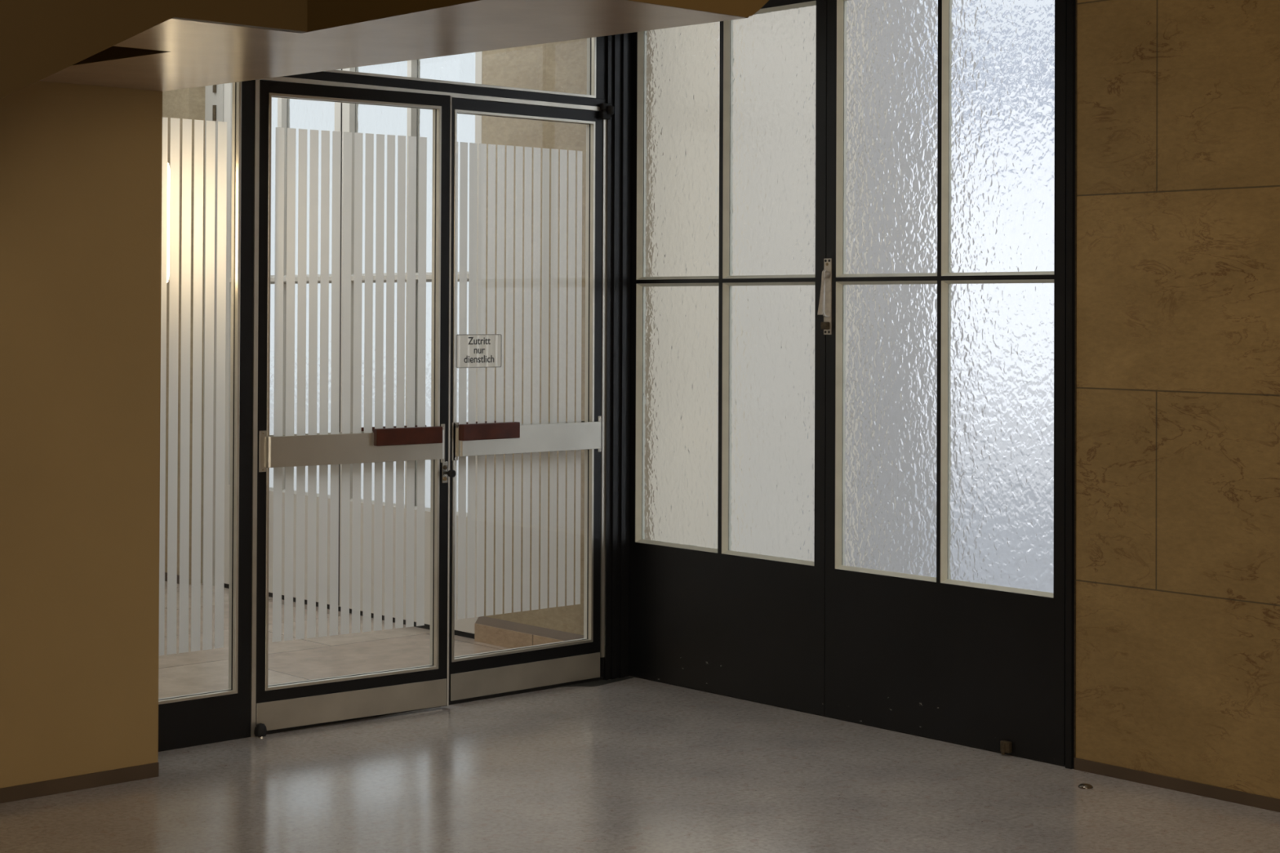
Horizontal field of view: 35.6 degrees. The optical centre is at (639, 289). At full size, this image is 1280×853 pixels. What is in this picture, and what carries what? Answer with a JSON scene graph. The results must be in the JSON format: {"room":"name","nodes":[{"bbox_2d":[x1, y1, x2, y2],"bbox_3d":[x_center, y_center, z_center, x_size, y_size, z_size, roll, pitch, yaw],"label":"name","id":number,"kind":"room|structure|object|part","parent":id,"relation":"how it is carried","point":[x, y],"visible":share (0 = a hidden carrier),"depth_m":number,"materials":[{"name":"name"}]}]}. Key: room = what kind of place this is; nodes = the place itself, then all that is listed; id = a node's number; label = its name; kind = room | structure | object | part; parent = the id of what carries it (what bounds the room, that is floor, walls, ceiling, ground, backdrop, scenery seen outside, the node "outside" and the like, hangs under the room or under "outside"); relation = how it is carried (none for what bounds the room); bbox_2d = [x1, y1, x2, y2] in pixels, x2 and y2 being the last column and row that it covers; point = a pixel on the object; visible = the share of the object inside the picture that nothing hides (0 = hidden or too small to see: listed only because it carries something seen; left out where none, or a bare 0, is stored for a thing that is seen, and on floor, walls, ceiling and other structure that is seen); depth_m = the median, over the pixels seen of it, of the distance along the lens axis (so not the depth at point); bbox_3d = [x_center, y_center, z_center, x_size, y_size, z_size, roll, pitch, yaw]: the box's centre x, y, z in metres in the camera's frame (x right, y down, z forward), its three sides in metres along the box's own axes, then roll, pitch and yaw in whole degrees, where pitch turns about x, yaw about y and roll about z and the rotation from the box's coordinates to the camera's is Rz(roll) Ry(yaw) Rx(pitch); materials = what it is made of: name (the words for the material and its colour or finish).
{"room":"building entrance lobby","nodes":[
{"label":"building entrance lobby","id":0,"kind":"room"},
{"bbox_2d":[0,80,162,788],"bbox_3d":[-4.544,-0.573,4.420,7.542,4.400,0.335,1,-1,-42],"label":"wall","id":1,"kind":"structure","parent":0,"point":[81,165],"depth_m":6.61,"materials":[{"name":"beige paint"}]},
{"bbox_2d":[0,762,159,803],"bbox_3d":[-4.439,1.602,4.271,7.542,0.048,0.006,1,-1,-42],"label":"baseboard","id":2,"kind":"structure","parent":1,"relation":"attached to","point":[37,789],"depth_m":6.60,"materials":[{"name":"brown stone"}]},
{"bbox_2d":[40,0,748,91],"bbox_3d":[-1.461,-0.879,5.234,3.200,0.370,2.594,1,-1,-42],"label":"beam","id":3,"kind":"structure","parent":1,"relation":"attached to","point":[172,54],"depth_m":5.43,"materials":[{"name":"brown paint"}]},
{"bbox_2d":[0,0,307,98],"bbox_3d":[-1.896,-1.124,4.466,2.720,3.275,0.035,1,-1,-42],"label":"beam","id":4,"kind":"structure","parent":3,"relation":"attached to","point":[39,39],"depth_m":4.92,"materials":[{"name":"brown paint"}]},
{"bbox_2d":[626,0,768,17],"bbox_3d":[0.142,-1.169,4.954,1.005,0.958,0.036,1,-1,-42],"label":"beam","id":5,"kind":"structure","parent":3,"relation":"attached to","point":[742,8],"depth_m":4.98,"materials":[{"name":"brown paint"}]},
{"bbox_2d":[0,581,1279,852],"bbox_3d":[-2.051,1.669,3.649,10.250,0.080,15.200,1,-1,-42],"label":"floor","id":6,"kind":"structure","parent":0,"point":[635,765],"depth_m":6.64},
{"bbox_2d":[162,85,204,584],"bbox_3d":[-2.893,-0.087,12.070,0.336,3.600,1.200,1,-1,-42],"label":"wall pier","id":7,"kind":"object","parent":6,"relation":"on","point":[186,103],"depth_m":11.58,"materials":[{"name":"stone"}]},
{"bbox_3d":[-3.023,1.687,11.941,0.006,0.050,1.200,1,-1,-42],"label":"skirting","id":8,"kind":"part","parent":7,"relation":"part of","materials":[{"name":"white"}]},
{"bbox_2d":[201,84,474,639],"bbox_3d":[-1.620,-0.096,10.641,0.085,3.600,2.627,1,-1,-42],"label":"door frame","id":9,"kind":"structure","parent":6,"relation":"on","point":[211,99],"depth_m":11.49,"materials":[{"name":"grey paint"}]},
{"bbox_2d":[212,68,342,606],"bbox_3d":[-2.008,0.068,11.031,0.073,3.224,1.310,1,-1,-42],"label":"door","id":10,"kind":"structure","parent":9,"relation":"attached to","point":[286,113],"depth_m":10.93,"materials":[{"name":"white paint"}]},
{"bbox_3d":[-2.154,0.539,11.213,0.006,1.154,0.497,1,-1,-42],"label":"glass pane","id":11,"kind":"part","parent":10,"relation":"part of","materials":[{"name":"clear glass"}]},
{"bbox_3d":[-2.148,-0.748,11.226,0.006,1.364,0.497,1,-1,-42],"label":"glass pane","id":12,"kind":"part","parent":10,"relation":"part of","materials":[{"name":"glass"}]},
{"bbox_3d":[-1.782,0.536,10.803,0.006,1.154,0.520,1,-1,-42],"label":"glass pane","id":13,"kind":"part","parent":10,"relation":"part of","materials":[{"name":"glass"}]},
{"bbox_3d":[-1.777,-0.751,10.816,0.006,1.364,0.520,1,-1,-42],"label":"glass pane","id":14,"kind":"part","parent":10,"relation":"part of","materials":[{"name":"clear glass"}]},
{"bbox_2d":[339,51,482,634],"bbox_3d":[-1.155,0.062,10.106,0.050,3.224,1.208,1,-1,-42],"label":"door","id":15,"kind":"structure","parent":9,"relation":"attached to","point":[466,67],"depth_m":10.10,"materials":[{"name":"white paint"}]},
{"bbox_3d":[-1.331,-0.754,10.323,0.006,1.364,0.515,1,-1,-42],"label":"glass pane","id":16,"kind":"part","parent":15,"relation":"part of","materials":[{"name":"glass"}]},
{"bbox_3d":[-1.337,0.533,10.310,0.006,1.154,0.515,1,-1,-42],"label":"glass pane","id":17,"kind":"part","parent":15,"relation":"part of","materials":[{"name":"glass"}]},
{"bbox_3d":[-0.961,0.530,9.894,0.006,1.154,0.528,1,-1,-42],"label":"glass pane","id":18,"kind":"part","parent":15,"relation":"part of","materials":[{"name":"glass"}]},
{"bbox_3d":[-0.955,-0.757,9.908,0.006,1.364,0.528,1,-1,-42],"label":"glass pane","id":19,"kind":"part","parent":15,"relation":"part of","materials":[{"name":"clear glass"}]},
{"bbox_2d":[474,38,586,648],"bbox_3d":[-0.368,-0.105,9.253,0.131,3.600,1.111,1,-1,-42],"label":"wall pier","id":20,"kind":"object","parent":6,"relation":"on","point":[557,66],"visible":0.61,"depth_m":9.31,"materials":[{"name":"stone"}]},
{"bbox_2d":[558,676,633,687],"bbox_3d":[-0.171,1.687,8.530,0.388,0.003,0.085,1,-1,-42],"label":"floor plate","id":21,"kind":"object","parent":6,"relation":"on","point":[595,683],"visible":1,"depth_m":8.53,"materials":[{"name":"grey metal"}]},
{"bbox_2d":[1077,783,1093,789],"bbox_3d":[1.500,1.670,6.700,0.050,0.012,0.050,1,-1,-42],"label":"door stop","id":22,"kind":"object","parent":6,"relation":"on","point":[1085,786],"visible":1,"depth_m":6.68,"materials":[{"name":"silver metal"}]},
{"bbox_2d":[1075,0,1279,799],"bbox_3d":[4.176,-0.538,4.215,0.200,4.400,7.661,1,-1,-42],"label":"wall","id":23,"kind":"structure","parent":0,"point":[1178,473],"depth_m":6.67,"materials":[{"name":"stone"}]},
{"bbox_2d":[1074,757,1279,812],"bbox_3d":[4.090,1.640,4.124,0.006,0.041,7.661,1,-1,-42],"label":"baseboard","id":24,"kind":"structure","parent":23,"relation":"attached to","point":[1260,802],"depth_m":6.65,"materials":[{"name":"brown stone"}]},
{"bbox_3d":[-3.563,-0.121,9.074,0.150,3.600,5.144,1,-1,-42],"label":"wall","id":25,"kind":"structure","parent":0,"visible":0},
{"bbox_2d":[166,162,169,282],"bbox_3d":[-1.845,-0.250,7.436,0.193,0.460,0.090,1,-1,-42],"label":"wall lamp","id":26,"kind":"object","parent":25,"relation":"attached to","point":[168,166],"visible":0.08,"depth_m":7.47,"materials":[{"name":"metal"}]},
{"bbox_3d":[-0.976,-2.046,7.951,2.458,1.350,0.100,1,-1,-42],"label":"wall header","id":27,"kind":"structure","parent":0,"visible":0},
{"bbox_2d":[158,81,241,704],"bbox_3d":[-1.671,0.133,7.269,0.459,2.729,0.050,1,-1,-42],"label":"glass panel","id":28,"kind":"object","parent":27,"relation":"in","point":[237,86],"depth_m":7.32,"materials":[{"name":"glass"}]},
{"bbox_2d":[253,80,456,737],"bbox_3d":[-1.110,0.447,7.729,0.864,2.456,0.146,1,-1,-38],"label":"door","id":29,"kind":"structure","parent":27,"relation":"in","point":[286,705],"depth_m":7.72,"materials":[{"name":"black paint"}]},
{"bbox_3d":[-1.412,0.608,7.464,0.030,0.154,0.003,1,-1,-38],"label":"mounting plate","id":30,"kind":"part","parent":29,"relation":"part of","materials":[{"name":"metal"}]},
{"bbox_3d":[-1.101,1.606,7.701,0.839,0.107,0.004,1,-1,-38],"label":"kick plate","id":31,"kind":"part","parent":29,"relation":"part of","materials":[{"name":"silver metal"}]},
{"bbox_3d":[-0.786,0.616,7.955,0.018,0.154,0.003,1,-1,-38],"label":"mounting plate","id":32,"kind":"part","parent":29,"relation":"part of","materials":[{"name":"metal"}]},
{"bbox_3d":[-0.778,0.732,7.961,0.025,0.085,0.004,1,-1,-38],"label":"lock plate","id":33,"kind":"part","parent":29,"relation":"part of","materials":[{"name":"silver metal"}]},
{"bbox_3d":[-0.756,0.735,7.944,0.030,0.030,0.050,1,-1,-38],"label":"lock knob","id":34,"kind":"part","parent":29,"relation":"part of","materials":[{"name":"black metal"}]},
{"bbox_2d":[324,36,595,97],"bbox_3d":[-0.827,-1.060,8.041,1.683,0.456,0.050,1,-1,-42],"label":"window","id":35,"kind":"structure","parent":27,"relation":"in","point":[591,42],"depth_m":8.42,"materials":[{"name":"metal"}]},
{"bbox_2d":[448,97,613,702],"bbox_3d":[-0.465,0.432,8.358,0.844,2.478,0.142,1,-1,-42],"label":"door","id":36,"kind":"structure","parent":27,"relation":"in","point":[519,668],"depth_m":8.35,"materials":[{"name":"black paint"}]},
{"bbox_3d":[-0.747,0.617,8.070,0.030,0.154,0.003,1,-1,-42],"label":"mounting plate","id":37,"kind":"part","parent":36,"relation":"part of","materials":[{"name":"metal"}]},
{"bbox_2d":[456,333,502,368],"bbox_3d":[-0.658,0.254,8.177,0.233,0.137,0.002,1,-1,-42],"label":"notice sign","id":38,"kind":"object","parent":36,"relation":"attached to","point":[484,350],"visible":1,"depth_m":8.18,"materials":[{"name":"white"}]},
{"bbox_3d":[-0.467,1.615,8.318,0.799,0.107,0.004,1,-1,-42],"label":"kick plate","id":39,"kind":"part","parent":36,"relation":"part of","materials":[{"name":"metal"}]},
{"bbox_3d":[-0.172,0.625,8.591,0.018,0.154,0.003,1,-1,-42],"label":"mounting plate","id":40,"kind":"part","parent":36,"relation":"part of","materials":[{"name":"metal"}]},
{"bbox_3d":[-0.145,-0.787,8.608,0.056,0.032,0.024,1,-1,-42],"label":"pivot arm","id":41,"kind":"part","parent":36,"relation":"part of","materials":[{"name":"black metal"}]},
{"bbox_2d":[158,0,1077,768],"bbox_3d":[-0.164,0.148,7.065,2.518,3.050,2.402,1,-1,-42],"label":"door frame","id":42,"kind":"structure","parent":27,"relation":"attached to","point":[215,719],"depth_m":7.52,"materials":[{"name":"black paint"}]},
{"bbox_3d":[-0.100,0.165,8.670,0.142,3.050,0.048,1,-1,-42],"label":"corner post","id":43,"kind":"part","parent":42,"relation":"part of","materials":[{"name":"black metal"}]},
{"bbox_2d":[629,0,826,715],"bbox_3d":[0.366,0.209,8.303,0.050,2.946,1.150,1,-1,-42],"label":"door","id":44,"kind":"structure","parent":27,"relation":"in","point":[729,194],"depth_m":8.28,"materials":[{"name":"black paint"}]},
{"bbox_3d":[0.179,0.538,8.515,0.006,1.122,0.510,1,-1,-42],"label":"glass pane","id":45,"kind":"part","parent":44,"relation":"part of","materials":[{"name":"glass"}]},
{"bbox_3d":[0.184,-0.593,8.527,0.006,1.098,0.510,1,-1,-42],"label":"glass pane","id":46,"kind":"part","parent":44,"relation":"part of","materials":[{"name":"glass"}]},
{"bbox_3d":[0.542,0.536,8.114,0.006,1.122,0.520,1,-1,-42],"label":"glass pane","id":47,"kind":"part","parent":44,"relation":"part of","materials":[{"name":"glass"}]},
{"bbox_3d":[0.547,-0.595,8.126,0.006,1.098,0.520,1,-1,-42],"label":"glass pane","id":48,"kind":"part","parent":44,"relation":"part of","materials":[{"name":"glass"}]},
{"bbox_2d":[817,0,1066,764],"bbox_3d":[1.114,0.204,7.440,0.100,2.948,1.148,1,-1,-42],"label":"door","id":49,"kind":"structure","parent":27,"relation":"in","point":[942,304],"depth_m":7.43,"materials":[{"name":"black paint"}]},
{"bbox_3d":[0.721,0.012,7.825,0.030,0.177,0.033,1,-1,-42],"label":"lever","id":50,"kind":"part","parent":49,"relation":"part of","materials":[{"name":"silver metal"}]},
{"bbox_3d":[0.742,0.029,7.849,0.005,0.300,0.039,1,-1,-42],"label":"handle plate","id":51,"kind":"part","parent":49,"relation":"part of","materials":[{"name":"silver metal"}]},
{"bbox_3d":[0.962,0.533,7.650,0.006,1.122,0.505,1,-1,-42],"label":"glass pane","id":52,"kind":"part","parent":49,"relation":"part of","materials":[{"name":"glass"}]},
{"bbox_3d":[0.967,-0.598,7.662,0.006,1.098,0.505,1,-1,-42],"label":"glass pane","id":53,"kind":"part","parent":49,"relation":"part of","materials":[{"name":"glass"}]},
{"bbox_3d":[1.317,0.530,7.258,0.006,1.122,0.507,1,-1,-42],"label":"glass pane","id":54,"kind":"part","parent":49,"relation":"part of","materials":[{"name":"glass"}]},
{"bbox_3d":[1.322,-0.601,7.269,0.006,1.098,0.507,1,-1,-42],"label":"glass pane","id":55,"kind":"part","parent":49,"relation":"part of","materials":[{"name":"glass"}]},
{"bbox_3d":[1.308,1.656,7.171,0.005,0.041,0.014,1,-1,-42],"label":"bolt rod","id":56,"kind":"part","parent":49,"relation":"part of","materials":[{"name":"black metal"}]}
]}

